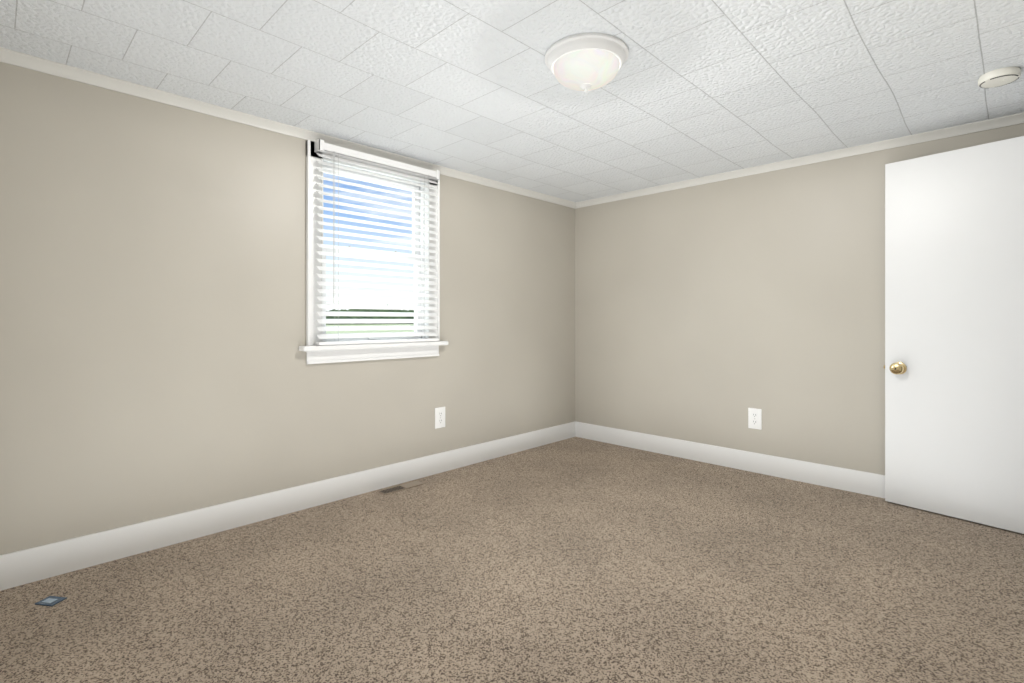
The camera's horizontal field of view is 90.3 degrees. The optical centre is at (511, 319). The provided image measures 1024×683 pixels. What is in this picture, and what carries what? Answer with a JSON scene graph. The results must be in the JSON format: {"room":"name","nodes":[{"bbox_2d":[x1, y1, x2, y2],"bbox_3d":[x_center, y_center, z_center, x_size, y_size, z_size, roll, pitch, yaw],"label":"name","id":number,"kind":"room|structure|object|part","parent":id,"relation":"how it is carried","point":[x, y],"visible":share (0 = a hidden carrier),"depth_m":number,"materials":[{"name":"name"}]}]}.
{"room":"empty bedroom","nodes":[
{"label":"empty bedroom","id":0,"kind":"room"},
{"bbox_2d":[0,62,574,554],"bbox_3d":[-0.982,0.000,3.317,0.150,2.200,4.665,0,0,44],"label":"wall","id":1,"kind":"structure","parent":0,"point":[152,308],"depth_m":2.58,"materials":[{"name":"paint"}]},
{"bbox_2d":[0,421,574,590],"bbox_3d":[-0.923,1.030,3.259,0.015,0.140,4.365,0,0,44],"label":"baseboard","id":2,"kind":"structure","parent":1,"relation":"attached to","point":[26,566],"depth_m":2.69,"materials":[{"name":"white wood"}]},
{"bbox_2d":[0,47,575,208],"bbox_3d":[-0.914,-1.077,3.250,0.040,0.046,4.365,0,0,44],"label":"crown molding","id":3,"kind":"structure","parent":1,"relation":"attached to","point":[24,60],"depth_m":2.64,"materials":[{"name":"paint"}]},
{"bbox_2d":[299,140,447,363],"bbox_3d":[-0.913,-0.396,3.364,0.262,1.308,1.050,0,0,44],"label":"window","id":4,"kind":"structure","parent":1,"relation":"in","point":[317,354],"depth_m":3.24,"materials":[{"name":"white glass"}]},
{"bbox_2d":[314,139,439,344],"bbox_3d":[-0.831,-0.450,3.284,0.072,1.198,0.875,0,0,44],"label":"window blind","id":5,"kind":"object","parent":4,"relation":"attached to","point":[320,146],"visible":1,"depth_m":3.23,"materials":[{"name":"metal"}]},
{"bbox_2d":[435,407,444,428],"bbox_3d":[-0.518,0.705,3.677,0.009,0.149,0.092,0,0,44],"label":"electrical outlet","id":6,"kind":"object","parent":1,"relation":"attached to","point":[439,417],"visible":1,"depth_m":3.67,"materials":[{"name":"plastic"}]},
{"bbox_2d":[0,437,1023,682],"bbox_3d":[0.679,1.160,1.690,4.800,0.120,4.665,0,0,44],"label":"floor","id":7,"kind":"structure","parent":0,"point":[574,559],"depth_m":2.06,"materials":[{"name":"carpet"}]},
{"bbox_2d":[35,596,66,605],"bbox_3d":[-1.801,1.097,1.989,0.080,0.005,0.058,0,0,9],"label":"card","id":8,"kind":"object","parent":7,"relation":"on","point":[51,600],"visible":1,"depth_m":1.98,"materials":[{"name":"paper"}]},
{"bbox_2d":[377,481,423,494],"bbox_3d":[-0.727,1.097,3.334,0.090,0.006,0.300,0,0,44],"label":"floor vent","id":9,"kind":"object","parent":7,"relation":"in","point":[390,490],"visible":1,"depth_m":3.33,"materials":[{"name":"brown metal"}]},
{"bbox_2d":[0,0,1023,201],"bbox_3d":[0.679,-1.160,1.690,4.800,0.120,4.665,0,0,44],"label":"ceiling","id":10,"kind":"structure","parent":0,"point":[693,89],"depth_m":2.25,"materials":[{"name":"tile"}]},
{"bbox_2d":[545,33,628,92],"bbox_3d":[0.309,-1.024,2.119,0.344,0.152,0.344,0,0,44],"label":"ceiling light","id":11,"kind":"object","parent":10,"relation":"attached to","point":[617,47],"depth_m":2.02,"materials":[{"name":"white glass"}]},
{"bbox_3d":[0.309,-0.963,2.119,0.048,0.030,0.048,0,0,44],"label":"ceiling light cap","id":12,"kind":"part","parent":11,"relation":"part of","materials":[{"name":"white metal"}]},
{"bbox_3d":[0.309,-1.015,2.119,0.275,0.082,0.275,0,0,44],"label":"ceiling light shade","id":13,"kind":"part","parent":11,"relation":"part of","materials":[{"name":"white glass"}]},
{"bbox_2d":[978,67,1020,87],"bbox_3d":[2.178,-1.079,2.276,0.140,0.041,0.140,0,0,44],"label":"smoke detector","id":14,"kind":"object","parent":10,"relation":"attached to","point":[999,77],"visible":1,"depth_m":2.25,"materials":[{"name":"white plastic"}]},
{"bbox_2d":[575,123,1023,474],"bbox_3d":[1.794,0.000,3.757,3.500,2.200,0.150,0,0,44],"label":"wall","id":15,"kind":"structure","parent":0,"point":[710,313],"depth_m":3.71,"materials":[{"name":"paint"}]},
{"bbox_2d":[575,421,884,497],"bbox_3d":[1.737,1.030,3.699,3.200,0.140,0.015,0,0,44],"label":"baseboard","id":16,"kind":"structure","parent":15,"relation":"attached to","point":[860,482],"depth_m":3.71,"materials":[{"name":"white wood"}]},
{"bbox_2d":[748,408,761,429],"bbox_3d":[1.757,0.714,3.683,0.092,0.149,0.009,0,0,44],"label":"electrical outlet","id":17,"kind":"object","parent":15,"relation":"attached to","point":[754,418],"visible":1,"depth_m":3.68,"materials":[{"name":"plastic"}]},
{"bbox_2d":[575,112,1023,208],"bbox_3d":[1.728,-1.077,3.690,3.200,0.046,0.040,0,0,44],"label":"crown molding","id":18,"kind":"structure","parent":15,"relation":"attached to","point":[999,122],"depth_m":3.34,"materials":[{"name":"paint"}]},
{"bbox_3d":[1.412,0.000,0.973,0.150,2.200,4.365,0,0,44],"label":"wall","id":19,"kind":"structure","parent":0,"visible":0},
{"bbox_2d":[884,136,1023,533],"bbox_3d":[2.507,0.076,2.792,0.778,2.032,0.185,0,0,44],"label":"door","id":20,"kind":"structure","parent":19,"relation":"in","point":[954,334],"depth_m":2.80,"materials":[{"name":"white wood"}]},
{"label":"outside","id":21,"kind":"structure","parent":0,"visible":0},
{"bbox_2d":[326,324,413,333],"bbox_3d":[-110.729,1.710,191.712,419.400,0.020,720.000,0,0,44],"label":"lawn","id":22,"kind":"structure","parent":21,"point":[368,331],"depth_m":82.41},
{"bbox_2d":[326,309,413,324],"bbox_3d":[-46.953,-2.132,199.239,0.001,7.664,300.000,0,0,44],"label":"trees","id":23,"kind":"object","parent":22,"relation":"on","point":[363,317],"depth_m":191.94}
]}

